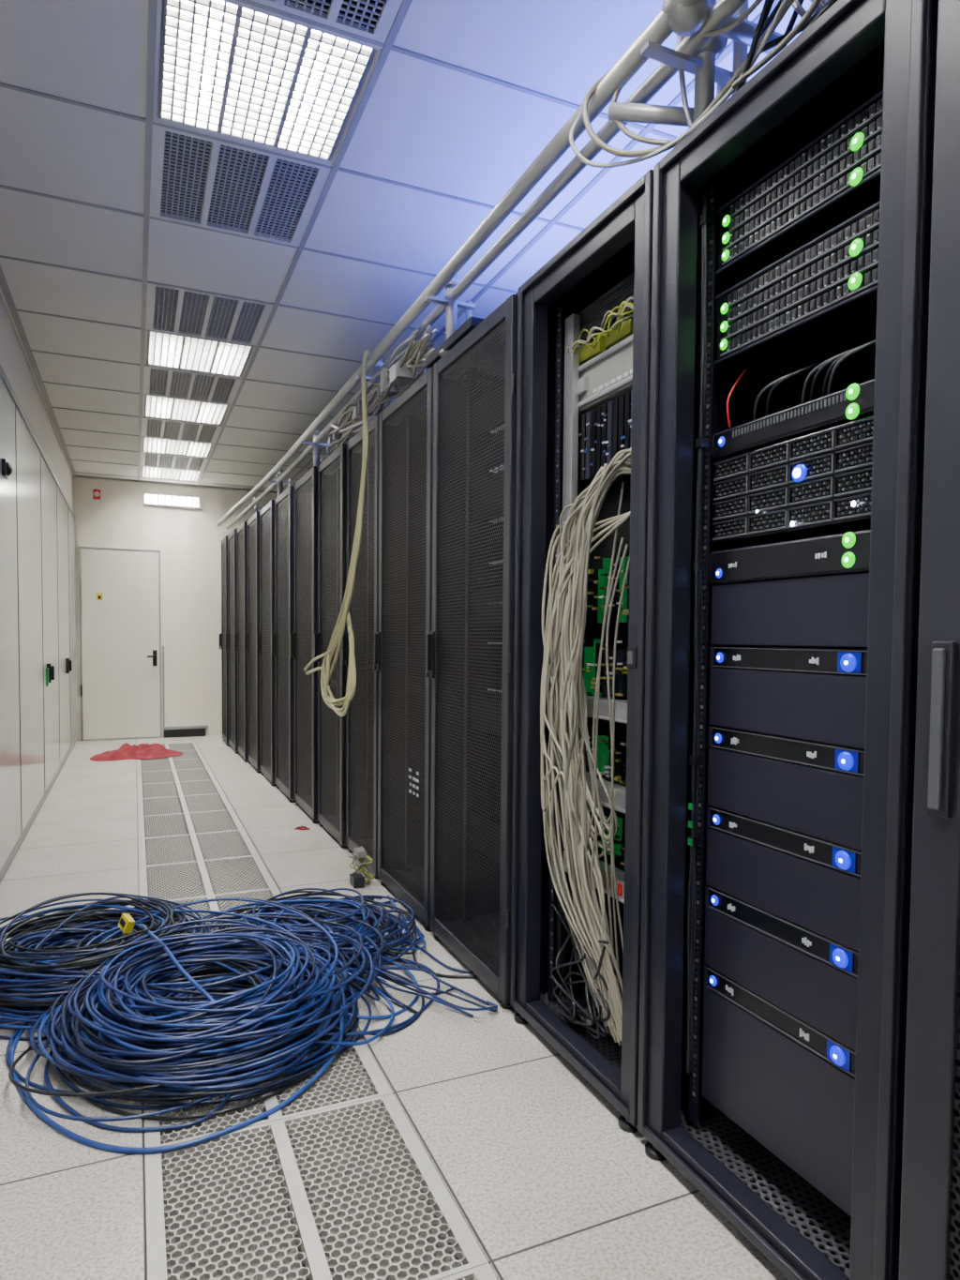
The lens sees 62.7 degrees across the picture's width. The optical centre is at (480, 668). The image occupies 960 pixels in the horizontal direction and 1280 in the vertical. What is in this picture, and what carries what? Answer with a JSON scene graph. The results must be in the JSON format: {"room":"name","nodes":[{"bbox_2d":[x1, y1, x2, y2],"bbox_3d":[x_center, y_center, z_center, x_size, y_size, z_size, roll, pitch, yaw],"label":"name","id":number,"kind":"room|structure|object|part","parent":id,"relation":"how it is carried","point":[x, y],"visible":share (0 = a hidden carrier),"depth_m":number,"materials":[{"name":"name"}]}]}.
{"room":"server room","nodes":[
{"label":"server room","id":0,"kind":"room"},
{"bbox_2d":[0,292,72,508],"bbox_3d":[-2.137,-0.419,3.251,0.084,2.900,11.700,-1,3,-24],"label":"wall","id":1,"kind":"structure","parent":0,"point":[13,361],"depth_m":5.11,"materials":[{"name":"beige paint"}]},
{"bbox_2d":[72,475,277,740],"bbox_3d":[-2.924,-0.671,9.343,3.540,2.900,0.100,-1,3,-24],"label":"wall","id":2,"kind":"structure","parent":0,"point":[188,540],"depth_m":9.05,"materials":[{"name":"beige paint"}]},
{"bbox_2d":[92,489,100,499],"bbox_3d":[-4.207,-1.915,8.645,0.070,0.100,0.052,-1,3,-24],"label":"fire alarm","id":3,"kind":"object","parent":2,"relation":"attached to","point":[96,492],"visible":1,"depth_m":8.63,"materials":[{"name":"red plastic"}]},
{"bbox_2d":[78,546,161,740],"bbox_3d":[-4.001,-0.273,8.784,0.822,2.130,0.091,-1,3,-24],"label":"door","id":4,"kind":"structure","parent":2,"relation":"in","point":[155,652],"depth_m":8.77,"materials":[{"name":"white metal"}]},
{"bbox_3d":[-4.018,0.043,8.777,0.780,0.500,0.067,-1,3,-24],"label":"handle","id":5,"kind":"part","parent":4,"relation":"part of","materials":[{"name":"black plastic"}]},
{"bbox_2d":[80,548,160,739],"bbox_3d":[-4.014,-0.270,8.814,0.786,2.098,0.025,-1,3,-24],"label":"door leaf","id":6,"kind":"structure","parent":4,"relation":"attached to","point":[121,684],"depth_m":8.80,"materials":[{"name":"paint"}]},
{"bbox_2d":[96,592,102,600],"bbox_3d":[-4.201,-0.796,8.691,0.060,0.080,0.006,-1,3,-24],"label":"warning label","id":7,"kind":"object","parent":6,"relation":"attached to","point":[98,594],"visible":1,"depth_m":8.69,"materials":[{"name":"yellow plastic"}]},
{"bbox_2d":[142,492,201,509],"bbox_3d":[-3.501,-1.912,8.965,0.620,0.140,0.030,-1,3,-24],"label":"housing","id":8,"kind":"object","parent":2,"relation":"attached to","point":[143,493],"visible":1,"depth_m":8.96,"materials":[{"name":"white paint"}]},
{"bbox_2d":[144,494,198,507],"bbox_3d":[-3.500,-1.911,8.947,0.568,0.100,0.004,-1,3,-24],"label":"diffuser","id":9,"kind":"object","parent":8,"relation":"attached to","point":[146,496],"visible":1,"depth_m":8.94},
{"bbox_2d":[162,646,208,737],"bbox_3d":[-3.401,0.261,9.093,0.490,1.050,0.050,-1,3,-24],"label":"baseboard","id":10,"kind":"structure","parent":2,"relation":"attached to","point":[183,730],"depth_m":9.05,"materials":[{"name":"black plastic"}]},
{"bbox_2d":[0,735,789,1279],"bbox_3d":[-0.588,1.073,4.052,3.540,0.120,11.800,-1,3,-24],"label":"floor","id":11,"kind":"structure","parent":0,"point":[540,1167],"depth_m":1.87,"materials":[{"name":"tile"}]},
{"bbox_2d":[0,363,76,883],"bbox_3d":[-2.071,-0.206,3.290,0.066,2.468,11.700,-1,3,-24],"label":"tall cabinet","id":12,"kind":"object","parent":11,"relation":"on","point":[38,688],"visible":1,"depth_m":4.84,"materials":[{"name":"metal"}]},
{"bbox_2d":[1,458,12,479],"bbox_3d":[-2.338,-0.987,3.892,0.049,0.080,0.100,-1,3,-24],"label":"wall sensor","id":13,"kind":"object","parent":12,"relation":"attached to","point":[7,468],"visible":0.97,"depth_m":3.87,"materials":[{"name":"black plastic"}]},
{"bbox_2d":[90,742,182,761],"bbox_3d":[-3.380,0.783,7.769,0.829,0.111,0.849,-1,3,-24],"label":"cloth","id":14,"kind":"object","parent":11,"relation":"on","point":[142,751],"visible":1,"depth_m":7.57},
{"bbox_2d":[136,742,282,948],"bbox_3d":[-2.183,0.946,5.762,0.591,0.030,5.998,-1,3,-24],"label":"grille","id":15,"kind":"object","parent":11,"relation":"on","point":[199,879],"depth_m":4.51,"materials":[{"name":"metal"}]},
{"bbox_3d":[-3.156,0.854,7.627,0.248,0.010,0.591,-1,3,-24],"label":"perforated panel","id":16,"kind":"part","parent":15,"relation":"part of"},
{"bbox_3d":[-2.915,0.878,7.078,0.248,0.010,0.591,-1,3,-24],"label":"perforated panel","id":17,"kind":"part","parent":15,"relation":"part of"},
{"bbox_3d":[-2.674,0.902,6.529,0.248,0.010,0.591,-1,3,-24],"label":"perforated panel","id":18,"kind":"part","parent":15,"relation":"part of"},
{"bbox_3d":[-2.433,0.927,5.980,0.248,0.010,0.591,-1,3,-24],"label":"perforated panel","id":19,"kind":"part","parent":15,"relation":"part of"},
{"bbox_3d":[-2.192,0.951,5.431,0.248,0.010,0.591,-1,3,-24],"label":"perforated panel","id":20,"kind":"part","parent":15,"relation":"part of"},
{"bbox_3d":[-1.952,0.975,4.882,0.248,0.010,0.591,-1,3,-24],"label":"perforated panel","id":21,"kind":"part","parent":15,"relation":"part of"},
{"bbox_3d":[-1.710,0.999,4.333,0.248,0.010,0.591,-1,3,-24],"label":"perforated panel","id":22,"kind":"part","parent":15,"relation":"part of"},
{"bbox_3d":[-1.470,1.023,3.784,0.248,0.010,0.591,-1,3,-24],"label":"perforated panel","id":23,"kind":"part","parent":15,"relation":"part of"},
{"bbox_3d":[-3.141,0.828,8.288,0.248,0.010,0.591,-1,3,-24],"label":"perforated panel","id":24,"kind":"part","parent":15,"relation":"part of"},
{"bbox_3d":[-1.229,1.047,3.235,0.248,0.010,0.591,-1,3,-24],"label":"perforated panel","id":25,"kind":"part","parent":15,"relation":"part of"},
{"bbox_3d":[-2.900,0.852,7.739,0.248,0.010,0.591,-1,3,-24],"label":"perforated panel","id":26,"kind":"part","parent":15,"relation":"part of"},
{"bbox_3d":[-2.659,0.876,7.190,0.248,0.010,0.591,-1,3,-24],"label":"perforated panel","id":27,"kind":"part","parent":15,"relation":"part of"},
{"bbox_3d":[-2.418,0.900,6.641,0.248,0.010,0.591,-1,3,-24],"label":"perforated panel","id":28,"kind":"part","parent":15,"relation":"part of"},
{"bbox_3d":[-2.178,0.924,6.092,0.248,0.010,0.591,-1,3,-24],"label":"perforated panel","id":29,"kind":"part","parent":15,"relation":"part of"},
{"bbox_3d":[-1.937,0.949,5.543,0.248,0.010,0.591,-1,3,-24],"label":"perforated panel","id":30,"kind":"part","parent":15,"relation":"part of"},
{"bbox_3d":[-1.696,0.973,4.994,0.248,0.010,0.591,-1,3,-24],"label":"perforated panel","id":31,"kind":"part","parent":15,"relation":"part of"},
{"bbox_3d":[-1.454,0.997,4.445,0.248,0.010,0.591,-1,3,-24],"label":"perforated panel","id":32,"kind":"part","parent":15,"relation":"part of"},
{"bbox_3d":[-1.214,1.021,3.897,0.248,0.010,0.591,-1,3,-24],"label":"perforated panel","id":33,"kind":"part","parent":15,"relation":"part of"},
{"bbox_3d":[-0.973,1.045,3.348,0.248,0.010,0.591,-1,3,-24],"label":"perforated panel","id":34,"kind":"part","parent":15,"relation":"part of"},
{"bbox_2d":[218,534,229,746],"bbox_3d":[-2.326,-0.309,8.744,1.052,2.235,0.535,-1,3,-24],"label":"rack","id":35,"kind":"object","parent":11,"relation":"on","point":[224,542],"visible":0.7,"depth_m":8.54,"materials":[{"name":"metal"}]},
{"bbox_3d":[-2.785,-0.312,8.534,0.031,1.710,0.520,-1,3,-25],"label":"swing handle","id":36,"kind":"part","parent":35,"relation":"part of","materials":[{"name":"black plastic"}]},
{"bbox_3d":[-2.773,-0.314,8.549,0.001,2.103,0.430,-1,3,-24],"label":"door","id":37,"kind":"part","parent":35,"relation":"part of","materials":[{"name":"black"}]},
{"bbox_3d":[-2.771,-0.312,8.550,0.021,2.198,0.518,-1,3,-24],"label":"door frame","id":38,"kind":"part","parent":35,"relation":"part of","materials":[{"name":"metal"}]},
{"bbox_3d":[-2.302,-0.319,8.755,1.000,2.215,0.530,-1,3,-24],"label":"cabinet frame","id":39,"kind":"part","parent":35,"relation":"part of","materials":[{"name":"metal"}]},
{"bbox_2d":[225,527,239,752],"bbox_3d":[-2.082,-0.287,8.239,1.052,2.235,0.574,-1,3,-24],"label":"rack","id":40,"kind":"object","parent":11,"relation":"on","point":[233,536],"visible":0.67,"depth_m":8.03,"materials":[{"name":"metal"}]},
{"bbox_3d":[-2.542,-0.290,8.029,0.030,1.710,0.560,-1,3,-25],"label":"swing handle","id":41,"kind":"part","parent":40,"relation":"part of","materials":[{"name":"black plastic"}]},
{"bbox_3d":[-2.530,-0.292,8.045,0.001,2.103,0.470,-1,3,-24],"label":"door","id":42,"kind":"part","parent":40,"relation":"part of","materials":[{"name":"black"}]},
{"bbox_3d":[-2.059,-0.297,8.251,1.000,2.215,0.570,-1,3,-24],"label":"cabinet frame","id":43,"kind":"part","parent":40,"relation":"part of","materials":[{"name":"metal"}]},
{"bbox_2d":[234,519,249,762],"bbox_3d":[-1.827,-0.263,7.708,1.052,2.235,0.594,-1,3,-24],"label":"rack","id":44,"kind":"object","parent":11,"relation":"on","point":[242,530],"visible":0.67,"depth_m":7.49,"materials":[{"name":"metal"}]},
{"bbox_3d":[-2.287,-0.266,7.498,0.030,1.710,0.580,-1,3,-25],"label":"swing handle","id":45,"kind":"part","parent":44,"relation":"part of","materials":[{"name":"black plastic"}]},
{"bbox_3d":[-2.274,-0.268,7.513,0.001,2.103,0.490,-1,3,-24],"label":"door","id":46,"kind":"part","parent":44,"relation":"part of","materials":[{"name":"black"}]},
{"bbox_3d":[-2.272,-0.266,7.514,0.021,2.198,0.578,-1,3,-24],"label":"door frame","id":47,"kind":"part","parent":44,"relation":"part of","materials":[{"name":"metal"}]},
{"bbox_3d":[-1.804,-0.273,7.719,1.000,2.215,0.590,-1,3,-24],"label":"cabinet frame","id":48,"kind":"part","parent":44,"relation":"part of","materials":[{"name":"metal"}]},
{"bbox_2d":[0,888,497,1154],"bbox_3d":[-0.836,0.965,2.619,1.721,0.211,1.640,-1,3,-24],"label":"coil","id":49,"kind":"object","parent":11,"relation":"on","point":[252,1023],"visible":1,"depth_m":2.36,"materials":[{"name":"plastic"}]},
{"bbox_2d":[118,913,135,933],"bbox_3d":[-1.231,0.887,2.743,0.036,0.060,0.072,-2,3,-43],"label":"tag","id":50,"kind":"object","parent":49,"relation":"attached to","point":[127,923],"visible":1,"depth_m":2.73,"materials":[{"name":"yellow plastic"}]},
{"bbox_2d":[244,510,261,773],"bbox_3d":[-1.558,-0.238,7.149,1.052,2.235,0.634,-1,3,-24],"label":"rack","id":51,"kind":"object","parent":11,"relation":"on","point":[253,523],"visible":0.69,"depth_m":6.94,"materials":[{"name":"metal"}]},
{"bbox_3d":[-2.018,-0.241,6.939,0.030,1.710,0.620,-1,3,-25],"label":"swing handle","id":52,"kind":"part","parent":51,"relation":"part of","materials":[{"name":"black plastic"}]},
{"bbox_3d":[-2.005,-0.243,6.955,0.001,2.103,0.530,-1,3,-24],"label":"door","id":53,"kind":"part","parent":51,"relation":"part of","materials":[{"name":"black"}]},
{"bbox_3d":[-1.535,-0.248,7.161,1.000,2.215,0.630,-1,3,-24],"label":"cabinet frame","id":54,"kind":"part","parent":51,"relation":"part of","materials":[{"name":"metal"}]},
{"bbox_2d":[256,497,276,786],"bbox_3d":[-1.281,-0.213,6.572,1.052,2.235,0.634,-1,3,-24],"label":"rack","id":55,"kind":"object","parent":11,"relation":"on","point":[267,661],"visible":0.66,"depth_m":6.39,"materials":[{"name":"metal"}]},
{"bbox_3d":[-1.741,-0.216,6.362,0.030,1.710,0.620,-1,3,-25],"label":"swing handle","id":56,"kind":"part","parent":55,"relation":"part of","materials":[{"name":"black plastic"}]},
{"bbox_3d":[-1.728,-0.218,6.378,0.001,2.103,0.530,-1,3,-24],"label":"door","id":57,"kind":"part","parent":55,"relation":"part of","materials":[{"name":"black"}]},
{"bbox_3d":[-1.258,-0.223,6.584,1.000,2.215,0.630,-1,3,-24],"label":"cabinet frame","id":58,"kind":"part","parent":55,"relation":"part of","materials":[{"name":"metal"}]},
{"bbox_2d":[271,482,296,802],"bbox_3d":[-0.999,-0.187,5.987,1.052,2.235,0.654,-1,3,-24],"label":"rack","id":59,"kind":"object","parent":11,"relation":"on","point":[284,504],"visible":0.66,"depth_m":5.79,"materials":[{"name":"metal"}]},
{"bbox_3d":[-1.459,-0.190,5.777,0.030,1.710,0.640,-1,3,-25],"label":"swing handle","id":60,"kind":"part","parent":59,"relation":"part of","materials":[{"name":"black plastic"}]},
{"bbox_3d":[-1.447,-0.192,5.792,0.001,2.103,0.550,-1,3,-24],"label":"door","id":61,"kind":"part","parent":59,"relation":"part of","materials":[{"name":"black"}]},
{"bbox_3d":[-0.976,-0.197,5.998,1.000,2.215,0.650,-1,3,-24],"label":"cabinet frame","id":62,"kind":"part","parent":59,"relation":"part of","materials":[{"name":"metal"}]},
{"bbox_2d":[294,825,310,829],"bbox_3d":[-1.080,0.968,4.813,0.093,0.019,0.074,1,2,19],"label":"rag","id":63,"kind":"object","parent":11,"relation":"on","point":[301,827],"visible":1,"depth_m":4.80,"materials":[{"name":"fabric"}]},
{"bbox_2d":[289,464,320,823],"bbox_3d":[-0.709,-0.160,5.383,1.052,2.235,0.674,-1,3,-24],"label":"rack","id":64,"kind":"object","parent":11,"relation":"on","point":[306,489],"visible":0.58,"depth_m":5.19,"materials":[{"name":"metal"}]},
{"bbox_3d":[-1.169,-0.163,5.173,0.030,1.710,0.660,-1,3,-25],"label":"swing handle","id":65,"kind":"part","parent":64,"relation":"part of","materials":[{"name":"black plastic"}]},
{"bbox_3d":[-1.156,-0.165,5.188,0.001,2.103,0.570,-1,3,-24],"label":"door","id":66,"kind":"part","parent":64,"relation":"part of","materials":[{"name":"black"}]},
{"bbox_3d":[-0.686,-0.170,5.395,1.000,2.215,0.670,-1,3,-24],"label":"cabinet frame","id":67,"kind":"part","parent":64,"relation":"part of","materials":[{"name":"metal"}]},
{"bbox_2d":[143,1005,497,1279],"bbox_3d":[-0.375,1.127,1.644,0.591,0.030,1.798,-1,3,-24],"label":"grille","id":68,"kind":"object","parent":11,"relation":"on","point":[457,1232],"depth_m":1.68,"materials":[{"name":"metal"}]},
{"bbox_3d":[-0.747,1.096,2.137,0.248,0.010,0.591,-1,3,-24],"label":"perforated panel","id":69,"kind":"part","parent":68,"relation":"part of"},
{"bbox_3d":[-0.506,1.120,1.588,0.248,0.010,0.591,-1,3,-24],"label":"perforated panel","id":70,"kind":"part","parent":68,"relation":"part of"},
{"bbox_3d":[-0.491,1.093,2.250,0.248,0.010,0.591,-1,3,-24],"label":"perforated panel","id":71,"kind":"part","parent":68,"relation":"part of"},
{"bbox_3d":[-0.250,1.117,1.701,0.248,0.010,0.591,-1,3,-24],"label":"perforated panel","id":72,"kind":"part","parent":68,"relation":"part of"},
{"bbox_2d":[314,441,347,848],"bbox_3d":[-0.424,-0.134,4.788,1.052,2.235,0.634,-1,3,-24],"label":"rack","id":73,"kind":"object","parent":11,"relation":"on","point":[332,472],"visible":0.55,"depth_m":4.64,"materials":[{"name":"metal"}]},
{"bbox_3d":[-0.871,-0.139,4.593,0.001,2.103,0.530,-1,3,-24],"label":"door","id":74,"kind":"part","parent":73,"relation":"part of","materials":[{"name":"black"}]},
{"bbox_2d":[341,415,379,879],"bbox_3d":[-0.156,-0.108,4.223,1.052,2.235,0.604,-1,3,-24],"label":"rack","id":75,"kind":"object","parent":11,"relation":"on","point":[362,715],"visible":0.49,"depth_m":4.09,"materials":[{"name":"metal"}]},
{"bbox_3d":[-0.604,-0.114,4.029,0.001,2.103,0.500,-1,3,-24],"label":"door","id":76,"kind":"part","parent":75,"relation":"part of","materials":[{"name":"black"}]},
{"bbox_3d":[-0.133,-0.119,4.235,1.000,2.215,0.600,-1,3,-24],"label":"cabinet frame","id":77,"kind":"part","parent":75,"relation":"part of","materials":[{"name":"metal"}]},
{"bbox_2d":[347,845,375,888],"bbox_3d":[-0.576,0.946,3.778,0.105,0.150,0.179,-1,3,-24],"label":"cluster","id":78,"kind":"object","parent":11,"relation":"on","point":[357,880],"visible":1,"depth_m":3.75,"materials":[{"name":"grey plastic"}]},
{"bbox_2d":[373,366,433,931],"bbox_3d":[0.115,-0.081,3.606,1.052,2.235,0.722,-1,3,-24],"label":"rack","id":79,"kind":"object","parent":11,"relation":"on","point":[406,424],"visible":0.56,"depth_m":3.52,"materials":[{"name":"metal"}]},
{"bbox_3d":[-0.333,-0.086,3.411,0.001,2.103,0.618,-1,3,-24],"label":"door","id":80,"kind":"part","parent":79,"relation":"part of","materials":[{"name":"black"}]},
{"bbox_3d":[0.138,-0.091,3.618,1.000,2.215,0.718,-1,3,-24],"label":"cabinet frame","id":81,"kind":"part","parent":79,"relation":"part of","materials":[{"name":"metal"}]},
{"bbox_2d":[216,0,838,529],"bbox_3d":[-0.905,-1.592,4.942,0.582,0.652,9.302,-1,3,-24],"label":"cable tray","id":82,"kind":"object","parent":79,"relation":"on","point":[703,29],"visible":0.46,"depth_m":1.87,"materials":[{"name":"metal"}]},
{"bbox_2d":[303,350,369,716],"bbox_3d":[-0.756,-0.631,4.041,0.076,1.721,0.860,-1,3,-32],"label":"hanging cable","id":83,"kind":"object","parent":82,"relation":"hanging from","point":[344,616],"visible":1,"depth_m":3.86,"materials":[{"name":"plastic"}]},
{"bbox_3d":[0.054,-1.203,2.977,0.390,0.044,0.460,-1,3,-24],"label":"plate","id":84,"kind":"part","parent":82,"relation":"part of","materials":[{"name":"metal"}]},
{"bbox_2d":[425,292,517,1008],"bbox_3d":[0.404,-0.052,2.947,1.052,2.235,0.708,-1,3,-24],"label":"rack","id":85,"kind":"object","parent":11,"relation":"on","point":[470,642],"visible":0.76,"depth_m":2.80,"materials":[{"name":"metal"}]},
{"bbox_3d":[-0.043,-0.057,2.752,0.001,2.103,0.604,-1,3,-24],"label":"door","id":86,"kind":"part","parent":85,"relation":"part of","materials":[{"name":"black"}]},
{"bbox_2d":[510,169,653,1132],"bbox_3d":[0.698,-0.025,2.318,1.020,2.235,0.671,-1,3,-24],"label":"rack","id":87,"kind":"object","parent":11,"relation":"on","point":[581,1012],"visible":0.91,"depth_m":2.19,"materials":[{"name":"metal"}]},
{"bbox_2d":[557,271,634,997],"bbox_3d":[0.567,-0.061,2.263,0.543,1.990,0.450,-1,3,-24],"label":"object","id":88,"kind":"object","parent":87,"relation":"in","point":[599,389],"visible":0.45,"depth_m":2.24,"materials":[{"name":"grey metal"}]},
{"bbox_2d":[577,334,632,414],"bbox_3d":[0.591,-0.815,2.235,0.510,0.130,0.440,-1,3,-24],"label":"shelf","id":89,"kind":"object","parent":88,"relation":"attached to","point":[604,375],"depth_m":2.18,"materials":[{"name":"white metal"}]},
{"bbox_2d":[637,0,938,1279],"bbox_3d":[0.970,0.003,1.700,1.018,2.235,0.662,-1,3,-24],"label":"rack","id":90,"kind":"object","parent":11,"relation":"on","point":[856,51],"visible":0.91,"depth_m":1.54,"materials":[{"name":"metal"}]},
{"bbox_2d":[701,964,856,1216],"bbox_3d":[0.889,0.824,1.704,0.657,0.302,0.452,-1,3,-24],"label":"server","id":91,"kind":"object","parent":90,"relation":"in","point":[788,1083],"visible":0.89,"depth_m":1.56,"materials":[{"name":"metal"}]},
{"bbox_3d":[0.596,0.700,1.573,0.005,0.045,0.447,-1,3,-24],"label":"bezel trim","id":92,"kind":"part","parent":91,"relation":"part of","materials":[{"name":"metal"}]},
{"bbox_2d":[704,885,858,1051],"bbox_3d":[0.891,0.582,1.694,0.657,0.179,0.452,-1,3,-24],"label":"server","id":93,"kind":"object","parent":90,"relation":"in","point":[811,975],"visible":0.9,"depth_m":1.55,"materials":[{"name":"metal"}]},
{"bbox_3d":[0.597,0.519,1.565,0.005,0.045,0.447,-1,3,-24],"label":"bezel trim","id":94,"kind":"part","parent":93,"relation":"part of","materials":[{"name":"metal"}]},
{"bbox_2d":[706,805,861,950],"bbox_3d":[0.892,0.401,1.687,0.657,0.178,0.452,-1,3,-24],"label":"server","id":95,"kind":"object","parent":90,"relation":"in","point":[811,882],"visible":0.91,"depth_m":1.55,"materials":[{"name":"metal"}]},
{"bbox_3d":[0.599,0.340,1.558,0.005,0.045,0.447,-1,3,-24],"label":"bezel trim","id":96,"kind":"part","parent":95,"relation":"part of","materials":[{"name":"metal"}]},
{"bbox_2d":[707,725,864,850],"bbox_3d":[0.894,0.222,1.680,0.657,0.178,0.452,-1,3,-24],"label":"server","id":97,"kind":"object","parent":90,"relation":"in","point":[812,788],"visible":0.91,"depth_m":1.54,"materials":[{"name":"metal"}]},
{"bbox_3d":[0.600,0.160,1.551,0.005,0.045,0.447,-1,3,-24],"label":"bezel trim","id":98,"kind":"part","parent":97,"relation":"part of","materials":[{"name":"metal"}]},
{"bbox_2d":[708,646,867,749],"bbox_3d":[0.895,0.043,1.673,0.657,0.175,0.452,-1,3,-24],"label":"server","id":99,"kind":"object","parent":90,"relation":"in","point":[812,693],"visible":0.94,"depth_m":1.53,"materials":[{"name":"metal"}]},
{"bbox_3d":[0.602,-0.017,1.544,0.005,0.045,0.447,-1,3,-24],"label":"bezel trim","id":100,"kind":"part","parent":99,"relation":"part of","materials":[{"name":"metal"}]},
{"bbox_2d":[709,529,870,584],"bbox_3d":[0.895,-0.216,1.661,0.662,0.071,0.460,-1,3,-24],"label":"server","id":101,"kind":"object","parent":90,"relation":"in","point":[849,552],"visible":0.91,"depth_m":1.51,"materials":[{"name":"metal"}]},
{"bbox_2d":[711,572,869,647],"bbox_3d":[0.832,-0.112,1.638,0.499,0.131,0.452,-1,3,-24],"label":"panel","id":102,"kind":"object","parent":90,"relation":"in","point":[832,610],"visible":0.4,"depth_m":1.52,"materials":[{"name":"metal"}]},
{"bbox_2d":[712,415,873,545],"bbox_3d":[0.893,-0.359,1.654,0.669,0.177,0.452,-1,3,-24],"label":"array","id":103,"kind":"object","parent":90,"relation":"in","point":[818,484],"visible":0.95,"depth_m":1.51,"materials":[{"name":"metal"}]},
{"bbox_2d":[712,378,874,459],"bbox_3d":[0.898,-0.480,1.651,0.662,0.063,0.460,-1,3,-24],"label":"switch","id":104,"kind":"object","parent":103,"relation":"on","point":[855,402],"visible":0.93,"depth_m":1.51,"materials":[{"name":"metal"}]},
{"bbox_2d":[726,339,875,427],"bbox_3d":[0.693,-0.583,1.580,0.195,0.135,0.363,-1,3,-24],"label":"lead","id":105,"kind":"object","parent":104,"relation":"on","point":[837,359],"visible":0.7,"depth_m":1.52,"materials":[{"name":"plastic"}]},
{"bbox_2d":[713,201,879,388],"bbox_3d":[0.900,-0.733,1.640,0.662,0.147,0.460,-1,3,-24],"label":"server","id":106,"kind":"object","parent":90,"relation":"in","point":[816,303],"visible":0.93,"depth_m":1.54,"materials":[{"name":"metal"}]},
{"bbox_2d":[715,90,883,279],"bbox_3d":[0.901,-0.921,1.633,0.662,0.137,0.460,-1,3,-24],"label":"server","id":107,"kind":"object","parent":90,"relation":"in","point":[835,177],"visible":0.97,"depth_m":1.50,"materials":[{"name":"metal"}]},
{"bbox_2d":[898,0,959,1279],"bbox_3d":[1.235,0.030,1.065,1.042,2.235,0.669,-1,3,-24],"label":"rack","id":108,"kind":"object","parent":11,"relation":"on","point":[929,1249],"visible":1,"depth_m":1.13,"materials":[{"name":"metal"}]},
{"bbox_3d":[0.654,0.086,1.120,0.020,0.250,0.033,-1,3,-24],"label":"pull handle","id":109,"kind":"part","parent":108,"relation":"part of","materials":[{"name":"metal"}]},
{"bbox_3d":[0.784,0.026,0.867,0.001,2.103,0.515,-1,3,-24],"label":"door","id":110,"kind":"part","parent":108,"relation":"part of","materials":[{"name":"black"}]},
{"bbox_3d":[1.255,0.020,1.073,1.000,2.215,0.669,-1,3,-24],"label":"cabinet frame","id":111,"kind":"part","parent":108,"relation":"part of","materials":[{"name":"metal"}]},
{"bbox_2d":[0,0,813,491],"bbox_3d":[-0.561,-1.994,3.929,3.540,0.220,11.800,-1,3,-24],"label":"ceiling","id":112,"kind":"structure","parent":0,"point":[423,124],"depth_m":3.11,"materials":[{"name":"white tile"}]},
{"bbox_2d":[0,0,779,493],"bbox_3d":[-0.542,-1.875,3.888,3.340,0.017,11.700,-1,3,-24],"label":"grid","id":113,"kind":"object","parent":112,"relation":"attached to","point":[388,46],"visible":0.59,"depth_m":3.22,"materials":[{"name":"metal"}]},
{"bbox_2d":[139,466,203,481],"bbox_3d":[-3.319,-2.158,8.457,0.622,0.144,0.647,-1,3,-24],"label":"ceiling light troffer","id":114,"kind":"object","parent":113,"relation":"in","point":[145,472],"depth_m":8.48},
{"bbox_2d":[140,452,209,471],"bbox_3d":[-3.056,-2.104,7.859,0.622,0.089,0.647,-1,3,-24],"label":"ceiling air vent","id":115,"kind":"object","parent":113,"relation":"in","point":[146,459],"depth_m":7.86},
{"bbox_2d":[140,436,214,458],"bbox_3d":[-2.793,-2.105,7.259,0.622,0.144,0.647,-1,3,-24],"label":"ceiling light troffer","id":116,"kind":"object","parent":113,"relation":"in","point":[155,445],"depth_m":7.28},
{"bbox_2d":[141,418,222,443],"bbox_3d":[-2.530,-2.052,6.661,0.622,0.089,0.647,-1,3,-24],"label":"ceiling air vent","id":117,"kind":"object","parent":113,"relation":"in","point":[150,428],"depth_m":6.66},
{"bbox_2d":[142,394,231,425],"bbox_3d":[-2.267,-2.053,6.060,0.622,0.144,0.647,-1,3,-24],"label":"ceiling light troffer","id":118,"kind":"object","parent":113,"relation":"in","point":[153,407],"depth_m":6.07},
{"bbox_2d":[143,366,241,405],"bbox_3d":[-2.004,-1.999,5.462,0.622,0.089,0.647,-1,3,-24],"label":"ceiling air vent","id":119,"kind":"object","parent":113,"relation":"in","point":[157,382],"depth_m":5.46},
{"bbox_2d":[144,330,255,378],"bbox_3d":[-1.740,-2.000,4.862,0.622,0.144,0.647,-1,3,-24],"label":"ceiling light troffer","id":120,"kind":"object","parent":113,"relation":"in","point":[161,350],"depth_m":4.86,"materials":[{"name":"plastic"}]},
{"bbox_2d":[145,283,273,346],"bbox_3d":[-1.478,-1.946,4.263,0.622,0.089,0.647,-1,3,-24],"label":"ceiling air vent","id":121,"kind":"object","parent":113,"relation":"in","point":[169,309],"depth_m":4.27,"materials":[{"name":"metal"}]},
{"bbox_2d":[149,124,331,246],"bbox_3d":[-0.951,-1.893,3.065,0.622,0.089,0.647,-1,3,-24],"label":"ceiling air vent","id":122,"kind":"object","parent":113,"relation":"in","point":[196,180],"depth_m":3.06,"materials":[{"name":"metal"}]},
{"bbox_2d":[152,0,382,165],"bbox_3d":[-0.688,-1.895,2.465,0.622,0.144,0.647,-1,3,-24],"label":"ceiling light troffer","id":123,"kind":"object","parent":113,"relation":"in","point":[233,70],"depth_m":2.46,"materials":[{"name":"metal"}]},
{"bbox_2d":[250,0,403,44],"bbox_3d":[-0.425,-1.841,1.866,0.622,0.089,0.647,-1,3,-24],"label":"ceiling air vent","id":124,"kind":"object","parent":113,"relation":"in","point":[374,20],"depth_m":2.19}
]}

